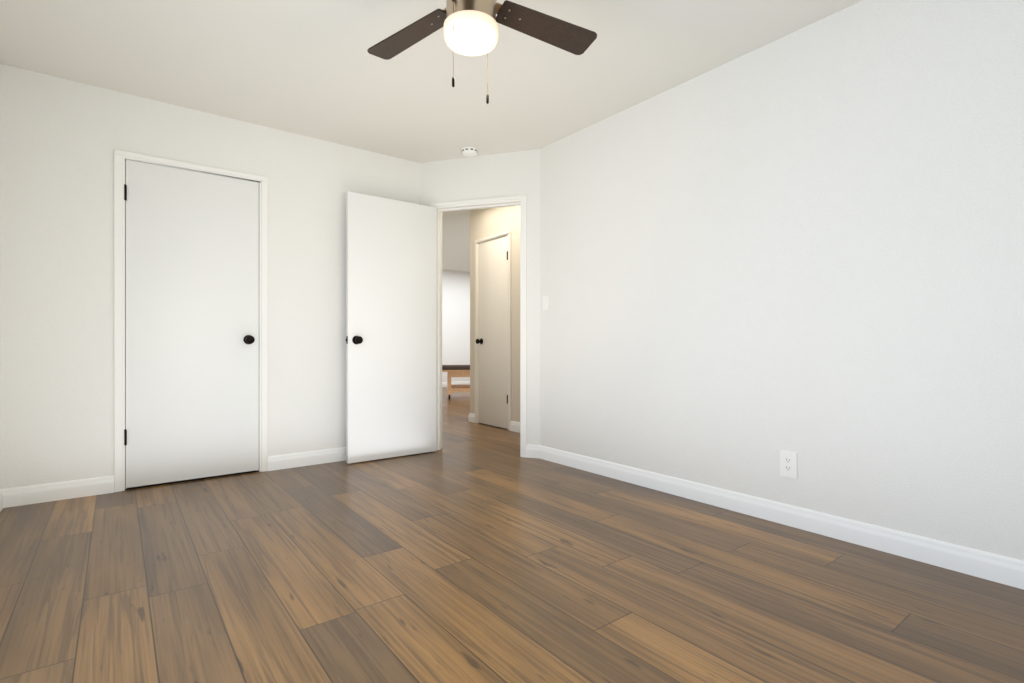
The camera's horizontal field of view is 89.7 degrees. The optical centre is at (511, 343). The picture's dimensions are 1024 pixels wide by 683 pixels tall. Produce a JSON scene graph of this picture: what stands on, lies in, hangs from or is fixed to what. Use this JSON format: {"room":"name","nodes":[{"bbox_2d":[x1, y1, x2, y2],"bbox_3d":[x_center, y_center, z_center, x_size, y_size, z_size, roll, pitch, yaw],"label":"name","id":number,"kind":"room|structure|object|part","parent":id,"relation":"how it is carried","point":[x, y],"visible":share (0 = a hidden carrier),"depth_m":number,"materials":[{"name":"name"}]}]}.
{"room":"empty bedroom","nodes":[
{"label":"empty bedroom","id":0,"kind":"room"},
{"bbox_2d":[0,64,418,489],"bbox_3d":[-1.842,-0.320,3.661,2.792,2.440,0.140,0,0,-37],"label":"wall","id":1,"kind":"structure","parent":0,"point":[59,137],"depth_m":3.09,"materials":[{"name":"paint"}]},
{"bbox_2d":[114,149,267,491],"bbox_3d":[-2.110,-0.141,3.436,0.864,2.081,0.134,0,0,-37],"label":"door frame","id":2,"kind":"structure","parent":1,"relation":"attached to","point":[120,157],"depth_m":3.16,"materials":[{"name":"white wood"}]},
{"bbox_2d":[124,159,258,487],"bbox_3d":[-2.072,-0.126,3.380,0.758,2.025,0.106,0,0,-37],"label":"closet door","id":3,"kind":"structure","parent":1,"relation":"in","point":[192,237],"depth_m":3.37,"materials":[{"name":"white wood"}]},
{"bbox_2d":[268,447,345,470],"bbox_3d":[-1.210,0.849,4.000,1.254,0.102,0.093,0,0,-37],"label":"baseboard","id":4,"kind":"structure","parent":1,"relation":"attached to","point":[285,461],"depth_m":3.80,"materials":[{"name":"white wood"}]},
{"bbox_2d":[0,0,861,271],"bbox_3d":[0.739,-1.580,6.184,10.600,0.080,11.000,0,0,-37],"label":"ceiling","id":5,"kind":"structure","parent":0,"point":[301,67],"depth_m":2.80,"materials":[{"name":"paint"}]},
{"bbox_2d":[461,147,477,156],"bbox_3d":[-0.336,-1.519,4.086,0.132,0.042,0.132,0,0,-37],"label":"smoke detector","id":6,"kind":"object","parent":5,"relation":"attached to","point":[466,151],"visible":1,"depth_m":4.05,"materials":[{"name":"white plastic"}]},
{"bbox_2d":[367,0,596,103],"bbox_3d":[-0.134,-1.235,2.021,0.927,0.610,0.949,0,0,-37],"label":"fan","id":7,"kind":"object","parent":5,"relation":"hanging from","point":[470,26],"visible":1,"depth_m":2.02,"materials":[{"name":"brown wood"}]},
{"bbox_3d":[-0.154,-1.163,1.944,0.206,0.066,0.206,0,0,-38],"label":"lamp shade","id":8,"kind":"part","parent":7,"relation":"part of","materials":[{"name":"beige glass"}]},
{"bbox_2d":[442,270,469,381],"bbox_3d":[-1.169,-0.320,10.971,7.000,2.440,0.120,0,0,-37],"label":"wall","id":9,"kind":"structure","parent":0,"point":[455,284],"depth_m":10.88,"materials":[{"name":"white paint"}]},
{"bbox_2d":[442,381,469,386],"bbox_3d":[-1.128,0.849,10.918,7.000,0.102,0.015,0,0,-37],"label":"baseboard","id":10,"kind":"structure","parent":9,"relation":"attached to","point":[444,384],"depth_m":10.89,"materials":[{"name":"white wood"}]},
{"bbox_2d":[419,149,539,444],"bbox_3d":[-0.264,-0.320,4.280,1.061,2.440,0.120,0,0,18],"label":"wall","id":11,"kind":"structure","parent":0,"point":[517,173],"depth_m":4.11,"materials":[{"name":"paint"}]},
{"bbox_2d":[346,191,435,463],"bbox_3d":[-0.938,-0.123,4.078,0.764,2.030,0.176,0,0,-37],"label":"entry door","id":12,"kind":"structure","parent":11,"relation":"in","point":[391,244],"depth_m":4.03,"materials":[{"name":"white wood"}]},
{"bbox_2d":[430,195,526,456],"bbox_3d":[-0.268,-0.141,4.281,0.845,2.081,0.146,0,0,18],"label":"door frame","id":13,"kind":"structure","parent":11,"relation":"attached to","point":[513,200],"depth_m":4.14,"materials":[{"name":"white wood"}]},
{"bbox_2d":[0,444,1023,589],"bbox_3d":[-0.146,0.849,1.950,3.160,0.102,4.640,0,0,-37],"label":"baseboard","id":14,"kind":"structure","parent":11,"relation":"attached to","point":[1009,571],"depth_m":2.61,"materials":[{"name":"white wood"}]},
{"bbox_2d":[470,205,519,421],"bbox_3d":[0.385,-0.320,4.954,0.140,2.440,2.680,0,0,-37],"label":"wall","id":15,"kind":"structure","parent":0,"point":[486,222],"depth_m":5.36,"materials":[{"name":"paint"}]},
{"bbox_2d":[468,413,474,422],"bbox_3d":[-0.406,0.849,5.973,0.155,0.102,0.130,0,0,-37],"label":"baseboard","id":16,"kind":"structure","parent":15,"relation":"attached to","point":[471,417],"depth_m":5.92,"materials":[{"name":"white wood"}]},
{"bbox_2d":[476,236,507,428],"bbox_3d":[-0.221,-0.123,5.606,0.106,2.030,0.568,0,0,-37],"label":"hall door","id":17,"kind":"structure","parent":15,"relation":"in","point":[492,341],"depth_m":5.59,"materials":[{"name":"white wood"}]},
{"bbox_2d":[474,230,510,430],"bbox_3d":[-0.162,-0.141,5.657,0.154,2.081,0.676,0,0,-37],"label":"door frame","id":18,"kind":"structure","parent":15,"relation":"attached to","point":[507,233],"depth_m":5.84,"materials":[{"name":"white wood"}]},
{"bbox_2d":[510,421,519,432],"bbox_3d":[0.380,0.849,4.455,0.475,0.102,1.895,0,0,-37],"label":"baseboard","id":19,"kind":"structure","parent":15,"relation":"attached to","point":[514,426],"depth_m":5.28,"materials":[{"name":"white wood"}]},
{"bbox_2d":[0,387,1023,682],"bbox_3d":[0.739,0.930,6.184,10.600,0.060,11.000,0,0,-37],"label":"floor","id":20,"kind":"structure","parent":0,"point":[472,559],"depth_m":1.88,"materials":[{"name":"brown wood"}]},
{"bbox_2d":[442,365,469,398],"bbox_3d":[-0.341,0.632,8.758,1.700,0.535,0.660,0,0,-7],"label":"bench","id":21,"kind":"object","parent":20,"relation":"on","point":[452,370],"visible":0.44,"depth_m":8.38,"materials":[{"name":"brown wood"}]},
{"bbox_2d":[540,0,1023,560],"bbox_3d":[1.456,-0.320,2.556,0.120,2.440,3.891,0,0,-37],"label":"wall","id":22,"kind":"structure","parent":0,"point":[809,243],"depth_m":2.44,"materials":[{"name":"paint"}]},
{"bbox_2d":[543,295,548,309],"bbox_3d":[0.260,-0.320,4.006,0.012,0.115,0.070,0,0,-37],"label":"light switch","id":23,"kind":"object","parent":22,"relation":"attached to","point":[545,298],"visible":1,"depth_m":4.00,"materials":[{"name":"white plastic"}]},
{"bbox_2d":[780,450,796,478],"bbox_3d":[1.373,0.598,2.558,0.009,0.130,0.082,0,0,-37],"label":"outlet","id":24,"kind":"object","parent":22,"relation":"attached to","point":[788,460],"visible":1,"depth_m":2.56,"materials":[{"name":"white plastic"}]}
]}

